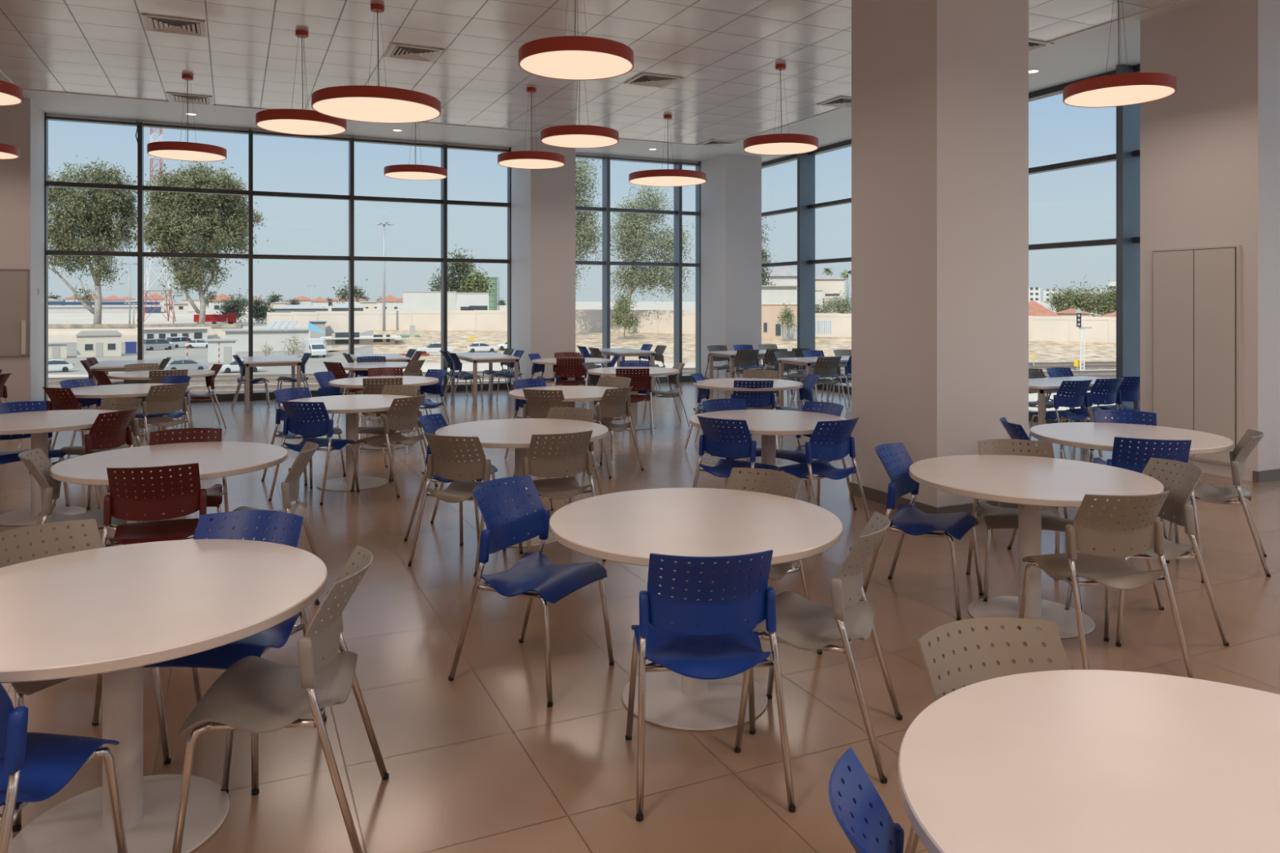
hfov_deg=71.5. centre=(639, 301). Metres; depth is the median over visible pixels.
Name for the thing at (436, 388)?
chair
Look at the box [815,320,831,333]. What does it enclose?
fence
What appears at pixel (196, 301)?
house
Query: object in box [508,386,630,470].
round table
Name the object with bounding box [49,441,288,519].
round table
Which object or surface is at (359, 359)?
chair
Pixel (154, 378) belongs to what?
chair
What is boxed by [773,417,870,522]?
chair
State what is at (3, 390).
chair
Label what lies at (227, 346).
booth
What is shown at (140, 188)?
window
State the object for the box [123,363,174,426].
chair
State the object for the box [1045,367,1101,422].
chair
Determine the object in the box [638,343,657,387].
chair
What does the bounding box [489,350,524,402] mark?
chair
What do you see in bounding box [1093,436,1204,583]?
chair
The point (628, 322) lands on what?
bush
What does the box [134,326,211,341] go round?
office building
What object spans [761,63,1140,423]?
window
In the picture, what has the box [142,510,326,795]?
chair
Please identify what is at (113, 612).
round table
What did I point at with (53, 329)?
wall
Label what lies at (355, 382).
round table
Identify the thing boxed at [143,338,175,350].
van
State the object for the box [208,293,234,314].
house
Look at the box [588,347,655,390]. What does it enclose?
table
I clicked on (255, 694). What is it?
chair
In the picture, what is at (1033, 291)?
apartment block
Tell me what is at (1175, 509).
chair
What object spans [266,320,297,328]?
collector
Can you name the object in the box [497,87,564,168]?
pendant lamp
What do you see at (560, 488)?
chair
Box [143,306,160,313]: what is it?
cladded hall
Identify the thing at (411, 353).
chair
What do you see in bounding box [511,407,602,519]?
chair
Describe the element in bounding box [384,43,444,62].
ceiling vent
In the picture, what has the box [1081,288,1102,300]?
apartment block
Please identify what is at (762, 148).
diffuser
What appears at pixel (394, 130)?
recessed light
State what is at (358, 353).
barrier
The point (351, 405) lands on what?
round table
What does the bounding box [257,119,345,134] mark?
diffuser
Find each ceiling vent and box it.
[141,13,206,37]
[166,92,213,105]
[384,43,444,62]
[537,125,555,132]
[624,72,683,88]
[697,139,740,147]
[816,96,851,108]
[1028,39,1053,52]
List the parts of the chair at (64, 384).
leg, backrest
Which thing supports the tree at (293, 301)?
on the ground
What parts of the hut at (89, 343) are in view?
pane, door, pane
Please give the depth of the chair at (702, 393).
10.01 m
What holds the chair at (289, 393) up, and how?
on the floor
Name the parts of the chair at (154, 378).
backrest, leg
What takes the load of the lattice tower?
on the ground
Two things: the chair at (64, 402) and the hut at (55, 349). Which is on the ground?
the hut at (55, 349)
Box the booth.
[205,338,237,362]
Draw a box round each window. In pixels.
[44,112,511,408]
[575,152,700,386]
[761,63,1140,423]
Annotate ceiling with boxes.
[0,0,1208,162]
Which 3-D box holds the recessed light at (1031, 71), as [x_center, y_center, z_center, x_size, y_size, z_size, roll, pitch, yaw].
[4.879,-2.857,11.056,0.196,0.006,0.196,0,0,-25]
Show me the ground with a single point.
(1044, 351)
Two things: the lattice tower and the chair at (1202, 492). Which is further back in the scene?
the lattice tower
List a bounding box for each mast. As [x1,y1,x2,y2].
[120,262,137,324]
[124,302,137,324]
[164,294,182,324]
[374,213,393,331]
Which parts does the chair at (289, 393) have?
leg, leg, backrest, seat, leg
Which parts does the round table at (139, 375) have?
plate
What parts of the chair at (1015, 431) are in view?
leg, backrest, leg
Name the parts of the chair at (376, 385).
leg, leg, seat, backrest, leg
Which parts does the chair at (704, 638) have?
leg, leg, seat, backrest, leg, leg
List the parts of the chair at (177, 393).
leg, seat, backrest, leg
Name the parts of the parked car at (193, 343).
cabin glass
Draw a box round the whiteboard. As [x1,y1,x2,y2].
[0,268,29,356]
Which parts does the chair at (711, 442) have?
leg, leg, backrest, seat, leg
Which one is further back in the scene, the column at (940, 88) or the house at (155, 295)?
the house at (155, 295)
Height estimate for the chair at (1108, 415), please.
0.821 m
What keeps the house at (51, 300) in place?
on the ground
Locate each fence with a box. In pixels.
[782,324,796,338]
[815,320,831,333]
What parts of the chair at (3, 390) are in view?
backrest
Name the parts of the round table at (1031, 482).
stem, plate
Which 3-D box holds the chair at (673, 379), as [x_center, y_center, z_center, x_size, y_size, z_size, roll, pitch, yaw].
[0.344,1.225,11.683,0.536,0.813,0.515,0,0,-11]
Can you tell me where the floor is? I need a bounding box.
[0,381,1279,852]
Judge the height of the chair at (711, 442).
0.821 m
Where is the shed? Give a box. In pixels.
[456,292,488,310]
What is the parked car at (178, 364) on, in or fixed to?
on the ground
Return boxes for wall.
[0,97,44,410]
[48,324,243,334]
[266,309,1115,342]
[1140,0,1279,481]
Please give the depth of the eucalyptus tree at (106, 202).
184.97 m
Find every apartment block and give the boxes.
[1028,286,1040,303]
[1043,288,1064,304]
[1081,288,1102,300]
[1107,280,1115,291]
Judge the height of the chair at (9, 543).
0.821 m
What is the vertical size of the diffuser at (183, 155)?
0.002 m
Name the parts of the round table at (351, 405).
plate, stem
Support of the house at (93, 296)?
on the ground
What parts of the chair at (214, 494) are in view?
backrest, seat, leg, leg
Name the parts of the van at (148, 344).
cabin glass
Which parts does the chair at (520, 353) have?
leg, seat, leg, backrest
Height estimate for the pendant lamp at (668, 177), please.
1.020 m
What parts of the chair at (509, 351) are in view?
leg, seat, leg, leg, backrest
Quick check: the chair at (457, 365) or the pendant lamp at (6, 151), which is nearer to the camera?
the pendant lamp at (6, 151)
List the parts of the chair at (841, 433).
leg, leg, seat, backrest, leg, leg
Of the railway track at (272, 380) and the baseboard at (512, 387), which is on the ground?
the railway track at (272, 380)
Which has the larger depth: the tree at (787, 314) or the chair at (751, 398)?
the tree at (787, 314)
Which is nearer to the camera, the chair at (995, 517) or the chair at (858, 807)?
the chair at (858, 807)
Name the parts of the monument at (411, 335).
door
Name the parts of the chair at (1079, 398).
leg, seat, leg, leg, backrest, leg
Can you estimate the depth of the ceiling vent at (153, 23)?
9.19 m
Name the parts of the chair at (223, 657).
leg, seat, backrest, leg, leg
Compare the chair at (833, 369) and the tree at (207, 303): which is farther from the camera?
the tree at (207, 303)
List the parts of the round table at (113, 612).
plate, stem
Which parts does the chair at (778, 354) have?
leg, backrest, seat, leg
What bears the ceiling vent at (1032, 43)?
in the ceiling
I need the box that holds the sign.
[1074,360,1079,370]
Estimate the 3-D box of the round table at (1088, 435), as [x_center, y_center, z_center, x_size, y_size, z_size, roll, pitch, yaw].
[3.288,1.270,6.003,1.200,0.740,1.200,0,0,39]
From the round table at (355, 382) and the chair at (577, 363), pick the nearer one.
the round table at (355, 382)
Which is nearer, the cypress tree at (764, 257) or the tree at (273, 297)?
the cypress tree at (764, 257)
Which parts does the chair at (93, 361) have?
backrest, seat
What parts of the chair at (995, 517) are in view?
leg, leg, backrest, seat, leg, leg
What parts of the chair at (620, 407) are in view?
leg, seat, leg, backrest, leg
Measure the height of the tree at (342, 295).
11.335 m
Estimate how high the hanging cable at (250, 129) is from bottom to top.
0.363 m
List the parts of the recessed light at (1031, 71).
downlight glass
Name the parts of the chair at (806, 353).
leg, backrest, seat, leg, leg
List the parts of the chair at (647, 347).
backrest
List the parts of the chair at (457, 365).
leg, backrest, leg, seat, leg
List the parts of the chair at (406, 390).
leg, seat, backrest, leg, leg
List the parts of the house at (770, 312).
pane, pane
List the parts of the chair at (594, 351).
backrest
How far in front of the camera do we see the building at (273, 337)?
146.11 m
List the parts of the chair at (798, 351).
seat, backrest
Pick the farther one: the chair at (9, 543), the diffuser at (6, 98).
the diffuser at (6, 98)
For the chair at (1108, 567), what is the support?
on the floor
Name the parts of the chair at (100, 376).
backrest, leg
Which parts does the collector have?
collector panel, collector panel, collector panel, collector panel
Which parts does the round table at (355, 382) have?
plate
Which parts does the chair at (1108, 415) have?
leg, seat, backrest, leg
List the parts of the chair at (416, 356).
backrest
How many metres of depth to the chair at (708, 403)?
7.41 m
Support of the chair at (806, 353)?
on the floor
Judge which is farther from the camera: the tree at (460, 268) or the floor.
the tree at (460, 268)
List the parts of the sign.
sign plate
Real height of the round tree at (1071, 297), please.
12.295 m
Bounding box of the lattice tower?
[143,127,175,321]
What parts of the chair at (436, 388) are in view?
leg, seat, backrest, leg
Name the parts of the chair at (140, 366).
seat, backrest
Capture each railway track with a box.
[48,361,1115,382]
[48,364,1115,387]
[48,374,1115,399]
[186,369,1115,391]
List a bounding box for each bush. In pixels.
[213,288,248,322]
[246,294,275,323]
[256,339,274,355]
[280,328,305,355]
[609,287,644,337]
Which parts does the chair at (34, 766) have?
backrest, leg, seat, leg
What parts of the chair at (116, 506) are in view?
leg, backrest, seat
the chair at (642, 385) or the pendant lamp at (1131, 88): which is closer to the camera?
the pendant lamp at (1131, 88)
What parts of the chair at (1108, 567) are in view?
leg, leg, seat, backrest, leg, leg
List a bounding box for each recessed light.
[184,112,198,115]
[391,128,403,131]
[1028,69,1040,73]
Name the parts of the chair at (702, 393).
leg, backrest, leg, seat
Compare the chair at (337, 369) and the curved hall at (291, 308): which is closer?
the chair at (337, 369)
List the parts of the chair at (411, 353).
backrest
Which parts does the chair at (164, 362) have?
backrest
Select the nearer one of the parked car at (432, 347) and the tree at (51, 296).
the parked car at (432, 347)
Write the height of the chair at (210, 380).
0.813 m
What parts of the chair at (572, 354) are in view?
backrest, seat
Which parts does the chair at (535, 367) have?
backrest, seat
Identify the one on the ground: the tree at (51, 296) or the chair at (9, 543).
the tree at (51, 296)
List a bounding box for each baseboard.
[510,377,709,390]
[849,481,1017,515]
[1253,468,1279,482]
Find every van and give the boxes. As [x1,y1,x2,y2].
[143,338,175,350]
[166,336,191,347]
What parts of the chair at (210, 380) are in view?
leg, seat, leg, backrest, leg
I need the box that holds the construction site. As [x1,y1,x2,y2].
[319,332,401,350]
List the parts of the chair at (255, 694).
leg, leg, seat, leg, backrest, leg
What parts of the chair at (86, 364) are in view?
backrest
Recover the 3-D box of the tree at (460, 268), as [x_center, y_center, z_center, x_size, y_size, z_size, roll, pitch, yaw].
[-50.177,-6.559,239.895,14.133,17.408,11.137,0,0,-12]
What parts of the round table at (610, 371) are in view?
stem, plate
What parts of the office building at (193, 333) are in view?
pane, pane, pane, pane, pane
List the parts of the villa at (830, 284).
pane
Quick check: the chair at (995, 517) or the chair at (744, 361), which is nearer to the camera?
the chair at (995, 517)
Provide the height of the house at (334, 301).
10.020 m
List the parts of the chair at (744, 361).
seat, backrest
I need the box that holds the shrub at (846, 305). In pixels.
[815,284,851,313]
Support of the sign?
on the ground
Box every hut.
[48,342,68,358]
[75,329,123,357]
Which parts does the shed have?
pane, pane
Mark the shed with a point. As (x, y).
(464, 300)
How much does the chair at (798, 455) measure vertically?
0.821 m
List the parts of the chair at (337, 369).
backrest, leg, seat, leg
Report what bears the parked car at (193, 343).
on the ground
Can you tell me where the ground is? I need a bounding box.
[48,302,1115,418]
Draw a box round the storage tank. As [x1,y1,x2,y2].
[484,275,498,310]
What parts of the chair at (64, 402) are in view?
backrest, leg, leg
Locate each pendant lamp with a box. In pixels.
[0,80,22,106]
[0,143,19,159]
[146,74,226,161]
[255,29,346,135]
[311,3,440,123]
[383,122,447,180]
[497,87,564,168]
[518,0,633,80]
[540,80,618,148]
[628,114,706,186]
[742,63,818,155]
[1062,0,1176,107]
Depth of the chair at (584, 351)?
16.20 m
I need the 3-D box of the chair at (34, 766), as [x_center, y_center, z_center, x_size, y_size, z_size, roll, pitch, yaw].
[-1.691,1.229,2.244,0.518,0.821,0.542,0,0,7]
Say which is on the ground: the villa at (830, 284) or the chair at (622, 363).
the villa at (830, 284)
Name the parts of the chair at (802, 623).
leg, leg, seat, leg, backrest, leg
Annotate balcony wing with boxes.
[815,289,824,313]
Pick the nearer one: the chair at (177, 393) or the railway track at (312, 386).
the chair at (177, 393)
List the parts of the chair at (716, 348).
leg, backrest, seat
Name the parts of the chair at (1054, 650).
leg, backrest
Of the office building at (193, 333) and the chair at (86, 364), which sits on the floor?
the chair at (86, 364)
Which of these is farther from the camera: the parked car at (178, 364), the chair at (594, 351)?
the parked car at (178, 364)
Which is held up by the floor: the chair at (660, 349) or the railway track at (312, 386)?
the chair at (660, 349)
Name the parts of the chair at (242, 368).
leg, leg, backrest, seat, leg, leg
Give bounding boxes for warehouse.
[402,291,456,311]
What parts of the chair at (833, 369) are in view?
leg, seat, backrest, leg, leg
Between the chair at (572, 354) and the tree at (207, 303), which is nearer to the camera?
the chair at (572, 354)
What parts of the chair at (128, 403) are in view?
seat, leg, backrest, leg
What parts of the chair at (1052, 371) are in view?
backrest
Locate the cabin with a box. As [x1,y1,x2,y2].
[308,321,326,342]
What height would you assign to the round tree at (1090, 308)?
11.704 m
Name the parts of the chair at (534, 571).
leg, backrest, leg, leg, seat, leg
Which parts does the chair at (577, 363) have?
seat, backrest, leg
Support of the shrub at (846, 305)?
on the ground
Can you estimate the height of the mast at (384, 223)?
22.918 m
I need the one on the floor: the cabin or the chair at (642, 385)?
the chair at (642, 385)
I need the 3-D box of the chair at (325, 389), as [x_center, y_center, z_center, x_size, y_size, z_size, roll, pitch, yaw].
[-3.470,1.225,10.192,0.536,0.813,0.514,0,0,8]
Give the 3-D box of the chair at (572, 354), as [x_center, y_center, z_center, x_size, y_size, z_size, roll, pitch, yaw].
[-1.131,1.225,14.029,0.514,0.813,0.536,0,0,-11]
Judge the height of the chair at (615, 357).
0.813 m
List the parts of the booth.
door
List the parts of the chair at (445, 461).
leg, leg, backrest, seat, leg, leg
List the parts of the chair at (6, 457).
backrest, seat, leg, leg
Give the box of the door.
[1151,244,1242,465]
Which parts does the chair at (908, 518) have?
leg, backrest, leg, leg, seat, leg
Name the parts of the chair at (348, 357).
backrest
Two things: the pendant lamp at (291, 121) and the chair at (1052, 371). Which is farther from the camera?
the chair at (1052, 371)
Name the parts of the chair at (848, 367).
leg, seat, leg, backrest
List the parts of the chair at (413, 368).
backrest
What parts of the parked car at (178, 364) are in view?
cabin glass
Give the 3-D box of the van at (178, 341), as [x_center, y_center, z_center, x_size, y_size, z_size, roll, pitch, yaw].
[-81.474,7.280,157.992,1.870,1.920,4.620,0,0,34]
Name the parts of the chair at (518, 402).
leg, seat, backrest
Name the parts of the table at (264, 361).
leg, leg, leg, leg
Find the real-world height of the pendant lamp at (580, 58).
1.020 m
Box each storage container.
[124,341,136,353]
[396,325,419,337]
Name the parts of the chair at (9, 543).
leg, seat, backrest, leg, leg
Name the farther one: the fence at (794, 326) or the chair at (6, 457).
the fence at (794, 326)
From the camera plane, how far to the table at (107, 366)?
12.63 m
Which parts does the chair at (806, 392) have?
leg, seat, backrest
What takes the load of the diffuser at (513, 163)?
attached to the pendant lamp at (514, 159)
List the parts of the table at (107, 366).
leg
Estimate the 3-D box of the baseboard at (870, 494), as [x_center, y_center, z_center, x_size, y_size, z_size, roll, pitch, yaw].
[2.435,1.590,7.291,0.964,0.100,1.034,0,0,-25]
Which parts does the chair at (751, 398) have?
backrest, leg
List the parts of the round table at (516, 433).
stem, plate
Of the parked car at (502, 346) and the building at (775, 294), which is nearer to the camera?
the parked car at (502, 346)
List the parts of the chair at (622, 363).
backrest, seat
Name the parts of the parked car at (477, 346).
cabin glass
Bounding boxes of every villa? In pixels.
[763,266,796,285]
[815,275,846,313]
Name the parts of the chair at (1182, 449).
backrest, leg, leg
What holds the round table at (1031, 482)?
on the floor
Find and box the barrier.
[355,353,440,362]
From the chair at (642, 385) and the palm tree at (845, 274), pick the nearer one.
the chair at (642, 385)
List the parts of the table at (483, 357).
leg, leg, leg, leg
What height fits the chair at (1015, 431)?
0.821 m
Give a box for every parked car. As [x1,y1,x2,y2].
[48,359,74,372]
[165,358,208,369]
[184,339,208,347]
[219,359,262,373]
[465,342,497,352]
[496,342,506,350]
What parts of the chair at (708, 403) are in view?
backrest, seat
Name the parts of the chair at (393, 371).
backrest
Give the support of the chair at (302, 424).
on the floor
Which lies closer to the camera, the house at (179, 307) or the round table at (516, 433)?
the round table at (516, 433)
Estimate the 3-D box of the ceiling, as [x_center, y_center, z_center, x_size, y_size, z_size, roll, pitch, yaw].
[-1.648,-2.910,4.800,19.600,0.100,22.700,0,0,-25]
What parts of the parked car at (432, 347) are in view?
cabin glass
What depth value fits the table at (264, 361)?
13.43 m
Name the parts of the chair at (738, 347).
backrest, seat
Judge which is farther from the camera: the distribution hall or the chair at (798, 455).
the distribution hall
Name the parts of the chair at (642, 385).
backrest, seat, leg, leg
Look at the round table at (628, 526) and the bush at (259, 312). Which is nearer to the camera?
the round table at (628, 526)
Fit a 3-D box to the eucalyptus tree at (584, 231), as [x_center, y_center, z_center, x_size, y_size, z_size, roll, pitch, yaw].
[-11.037,-11.074,149.269,14.929,31.572,12.944,0,0,-5]
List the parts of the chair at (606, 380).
leg, seat, backrest, leg, leg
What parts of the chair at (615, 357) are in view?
backrest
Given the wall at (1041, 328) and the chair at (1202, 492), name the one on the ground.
the wall at (1041, 328)
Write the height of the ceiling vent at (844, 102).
0.020 m
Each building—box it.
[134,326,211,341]
[222,328,309,351]
[761,284,796,303]
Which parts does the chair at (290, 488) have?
seat, backrest, leg, leg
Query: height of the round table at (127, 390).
0.740 m
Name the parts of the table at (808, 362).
leg, leg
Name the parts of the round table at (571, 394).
stem, plate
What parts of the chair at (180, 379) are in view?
seat, leg, backrest, leg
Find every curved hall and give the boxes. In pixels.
[269,304,328,312]
[330,302,364,311]
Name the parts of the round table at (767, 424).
stem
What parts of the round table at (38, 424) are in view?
stem, plate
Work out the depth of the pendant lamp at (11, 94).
8.02 m
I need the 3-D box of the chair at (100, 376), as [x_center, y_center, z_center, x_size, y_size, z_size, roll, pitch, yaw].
[-6.339,1.225,10.717,0.514,0.813,0.536,0,0,42]
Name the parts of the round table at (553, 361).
stem, plate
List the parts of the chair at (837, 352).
leg, backrest, seat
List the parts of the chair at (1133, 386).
seat, backrest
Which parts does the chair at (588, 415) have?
leg, backrest, leg, leg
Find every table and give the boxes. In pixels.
[0,409,122,525]
[0,538,327,852]
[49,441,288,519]
[62,383,191,444]
[89,359,163,409]
[106,369,214,435]
[243,355,302,412]
[280,394,410,491]
[328,375,439,449]
[341,361,408,419]
[349,353,410,395]
[435,418,608,546]
[450,351,519,405]
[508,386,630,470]
[532,357,610,408]
[549,488,842,730]
[587,366,679,430]
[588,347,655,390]
[689,409,846,493]
[693,377,803,448]
[707,350,804,396]
[777,355,850,404]
[898,669,1279,852]
[909,454,1164,638]
[1028,376,1140,453]
[1030,422,1233,554]
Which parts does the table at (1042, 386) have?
leg, leg, leg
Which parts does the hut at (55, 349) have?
door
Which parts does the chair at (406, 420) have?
leg, seat, leg, leg, backrest, leg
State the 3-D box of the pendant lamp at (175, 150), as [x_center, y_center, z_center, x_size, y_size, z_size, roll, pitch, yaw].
[-5.732,-2.350,11.261,0.900,1.020,0.900,0,0,-15]
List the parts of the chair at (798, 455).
leg, seat, backrest, leg, leg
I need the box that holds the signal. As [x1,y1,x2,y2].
[1075,307,1092,370]
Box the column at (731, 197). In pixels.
[700,154,761,378]
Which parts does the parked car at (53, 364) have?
cabin glass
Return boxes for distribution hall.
[48,302,159,313]
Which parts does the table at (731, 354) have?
leg, leg, leg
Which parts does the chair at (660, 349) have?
backrest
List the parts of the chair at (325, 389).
backrest, leg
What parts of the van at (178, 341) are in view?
cabin glass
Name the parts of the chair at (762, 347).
backrest, seat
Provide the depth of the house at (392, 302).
400.47 m
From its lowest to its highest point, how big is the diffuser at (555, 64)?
0.002 m
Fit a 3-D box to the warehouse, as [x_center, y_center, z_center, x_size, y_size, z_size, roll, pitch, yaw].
[-48.703,1.728,205.839,11.843,7.824,12.200,0,0,-13]
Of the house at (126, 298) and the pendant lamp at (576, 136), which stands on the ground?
the house at (126, 298)
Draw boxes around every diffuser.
[0,92,21,105]
[0,151,17,159]
[147,150,225,160]
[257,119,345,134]
[312,97,439,123]
[384,172,445,179]
[498,159,564,168]
[520,50,631,79]
[542,134,617,147]
[629,176,706,186]
[744,142,817,155]
[1064,84,1174,106]
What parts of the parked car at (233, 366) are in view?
cabin glass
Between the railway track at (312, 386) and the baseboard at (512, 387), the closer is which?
the baseboard at (512, 387)
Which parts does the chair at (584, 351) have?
backrest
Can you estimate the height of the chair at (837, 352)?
0.813 m
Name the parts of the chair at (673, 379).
leg, seat, leg, leg, backrest, leg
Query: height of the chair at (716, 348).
0.813 m
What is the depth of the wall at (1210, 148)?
8.29 m
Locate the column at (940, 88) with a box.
[851,0,1028,506]
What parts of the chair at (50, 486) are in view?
backrest, leg, leg, seat, leg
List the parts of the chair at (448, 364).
backrest, leg, seat, leg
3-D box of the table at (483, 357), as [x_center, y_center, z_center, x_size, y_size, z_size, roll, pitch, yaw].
[-2.614,1.270,14.834,0.760,0.740,1.650,0,0,-25]
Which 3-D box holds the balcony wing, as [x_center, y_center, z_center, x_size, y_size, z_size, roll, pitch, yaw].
[40.864,1.434,209.945,5.135,8.299,6.600,0,0,11]
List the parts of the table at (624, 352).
leg, leg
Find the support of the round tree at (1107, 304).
on the ground
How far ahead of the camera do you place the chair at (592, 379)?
11.83 m
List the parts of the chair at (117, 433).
seat, leg, leg, backrest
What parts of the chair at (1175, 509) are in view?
leg, seat, leg, leg, backrest, leg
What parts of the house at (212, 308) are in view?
pane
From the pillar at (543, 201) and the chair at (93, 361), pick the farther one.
the pillar at (543, 201)
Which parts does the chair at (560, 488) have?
leg, seat, backrest, leg, leg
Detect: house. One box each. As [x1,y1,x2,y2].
[48,297,61,306]
[65,296,77,306]
[77,295,104,306]
[102,295,125,306]
[122,296,136,302]
[144,292,165,309]
[164,300,187,312]
[182,297,199,306]
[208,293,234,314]
[270,301,288,307]
[289,295,312,305]
[311,297,328,307]
[332,297,348,306]
[354,297,366,305]
[360,300,377,308]
[377,294,403,309]
[761,303,796,338]
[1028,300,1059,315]
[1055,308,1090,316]
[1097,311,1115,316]
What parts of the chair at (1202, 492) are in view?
leg, seat, backrest, leg, leg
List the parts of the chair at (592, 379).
backrest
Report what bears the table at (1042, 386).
on the floor
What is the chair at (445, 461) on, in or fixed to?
on the floor
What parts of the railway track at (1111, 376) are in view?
rail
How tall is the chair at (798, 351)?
0.813 m
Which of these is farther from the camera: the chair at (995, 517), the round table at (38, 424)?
the round table at (38, 424)
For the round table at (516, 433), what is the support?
on the floor
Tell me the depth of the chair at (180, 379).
9.57 m
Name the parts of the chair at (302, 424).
leg, leg, backrest, seat, leg, leg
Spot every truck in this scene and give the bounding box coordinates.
[193,313,235,324]
[302,337,326,358]
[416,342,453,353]
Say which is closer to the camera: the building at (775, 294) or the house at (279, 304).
the building at (775, 294)
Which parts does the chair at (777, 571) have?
seat, backrest, leg, leg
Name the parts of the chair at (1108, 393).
seat, leg, backrest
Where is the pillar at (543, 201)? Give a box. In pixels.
[511,136,575,386]
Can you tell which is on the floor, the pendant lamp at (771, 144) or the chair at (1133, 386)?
the chair at (1133, 386)
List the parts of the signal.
plate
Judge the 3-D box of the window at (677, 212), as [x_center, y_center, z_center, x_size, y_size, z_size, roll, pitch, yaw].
[-0.225,-0.610,17.578,3.210,4.500,0.250,0,0,-25]
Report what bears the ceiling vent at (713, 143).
in the ceiling
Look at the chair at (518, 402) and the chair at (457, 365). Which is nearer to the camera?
the chair at (518, 402)
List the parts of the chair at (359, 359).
backrest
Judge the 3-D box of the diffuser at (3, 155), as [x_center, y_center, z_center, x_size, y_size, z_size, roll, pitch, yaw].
[-8.300,-1.843,11.100,0.876,0.002,0.876,0,0,-9]
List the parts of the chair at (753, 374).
seat, backrest, leg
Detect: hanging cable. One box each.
[135,120,138,143]
[248,128,251,151]
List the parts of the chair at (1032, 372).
backrest, seat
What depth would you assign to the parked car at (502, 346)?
133.06 m
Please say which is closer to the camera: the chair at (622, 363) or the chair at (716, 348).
the chair at (622, 363)
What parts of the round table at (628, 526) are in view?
stem, plate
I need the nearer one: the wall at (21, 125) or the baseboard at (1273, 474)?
the baseboard at (1273, 474)
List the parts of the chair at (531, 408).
backrest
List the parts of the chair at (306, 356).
leg, leg, seat, backrest, leg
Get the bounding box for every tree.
[48,155,149,324]
[48,292,65,302]
[129,160,267,324]
[204,291,217,307]
[239,297,248,306]
[265,291,287,306]
[287,297,302,305]
[324,297,333,306]
[333,276,368,303]
[354,293,371,301]
[427,248,479,292]
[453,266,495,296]
[497,297,506,305]
[575,157,613,300]
[595,168,695,321]
[761,216,777,285]
[775,301,796,335]
[822,267,833,275]
[840,269,851,299]
[1044,284,1082,312]
[1055,275,1093,311]
[1073,277,1105,316]
[1084,284,1115,316]
[1097,280,1115,314]
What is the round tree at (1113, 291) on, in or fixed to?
on the ground
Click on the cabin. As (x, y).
(321, 325)
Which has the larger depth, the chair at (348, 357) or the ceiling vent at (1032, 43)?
the chair at (348, 357)
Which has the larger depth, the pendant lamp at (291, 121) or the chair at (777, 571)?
the pendant lamp at (291, 121)
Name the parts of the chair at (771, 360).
seat, backrest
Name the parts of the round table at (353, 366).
plate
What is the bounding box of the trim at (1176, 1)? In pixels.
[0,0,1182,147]
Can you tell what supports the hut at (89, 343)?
on the ground
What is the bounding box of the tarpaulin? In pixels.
[307,322,325,333]
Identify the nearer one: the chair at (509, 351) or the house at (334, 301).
the chair at (509, 351)
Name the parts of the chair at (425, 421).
leg, backrest, leg, leg, seat, leg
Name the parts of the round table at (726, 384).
stem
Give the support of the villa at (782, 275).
on the ground
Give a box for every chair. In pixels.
[0,372,22,441]
[0,400,69,506]
[0,519,171,831]
[0,681,127,852]
[17,448,128,556]
[29,386,91,472]
[41,407,143,511]
[51,378,101,449]
[55,397,152,509]
[80,360,93,409]
[84,357,123,409]
[84,369,145,435]
[101,462,213,547]
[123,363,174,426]
[123,382,191,445]
[134,375,195,435]
[136,427,228,538]
[141,368,191,439]
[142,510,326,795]
[145,357,171,383]
[172,545,389,852]
[175,364,226,432]
[219,441,319,604]
[231,355,270,410]
[261,387,346,485]
[268,400,359,505]
[275,352,311,408]
[313,371,368,438]
[316,361,370,423]
[342,352,365,395]
[351,394,437,497]
[353,355,386,395]
[358,377,407,455]
[358,385,426,480]
[364,367,403,438]
[385,349,418,395]
[395,351,425,399]
[395,368,451,444]
[403,359,431,414]
[404,413,497,543]
[408,432,523,577]
[435,350,472,400]
[444,351,483,404]
[448,475,613,707]
[480,348,514,398]
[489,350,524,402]
[502,430,605,561]
[504,378,546,459]
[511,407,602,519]
[512,388,585,477]
[528,353,562,386]
[551,351,586,405]
[554,357,588,408]
[577,345,607,380]
[578,376,639,460]
[581,362,626,422]
[586,346,609,386]
[587,354,620,407]
[592,386,644,479]
[613,368,653,435]
[615,360,652,423]
[625,549,795,822]
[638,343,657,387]
[642,362,690,427]
[649,345,671,389]
[671,467,822,654]
[684,373,739,449]
[692,415,777,488]
[695,398,760,488]
[704,345,739,391]
[724,349,759,395]
[727,380,779,459]
[733,344,763,369]
[733,369,782,441]
[734,511,902,783]
[755,348,792,395]
[756,344,790,380]
[771,373,820,449]
[773,351,806,404]
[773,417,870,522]
[775,401,857,510]
[783,347,817,395]
[796,350,840,401]
[800,356,847,410]
[827,349,851,400]
[828,747,904,852]
[831,355,851,410]
[859,442,983,621]
[904,617,1071,852]
[965,439,1081,609]
[991,417,1093,550]
[1017,490,1194,678]
[1028,368,1073,442]
[1028,379,1102,459]
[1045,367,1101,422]
[1063,377,1124,456]
[1064,457,1229,647]
[1088,409,1167,539]
[1089,376,1140,423]
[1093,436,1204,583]
[1165,429,1271,577]
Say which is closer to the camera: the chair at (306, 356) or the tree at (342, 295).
the chair at (306, 356)

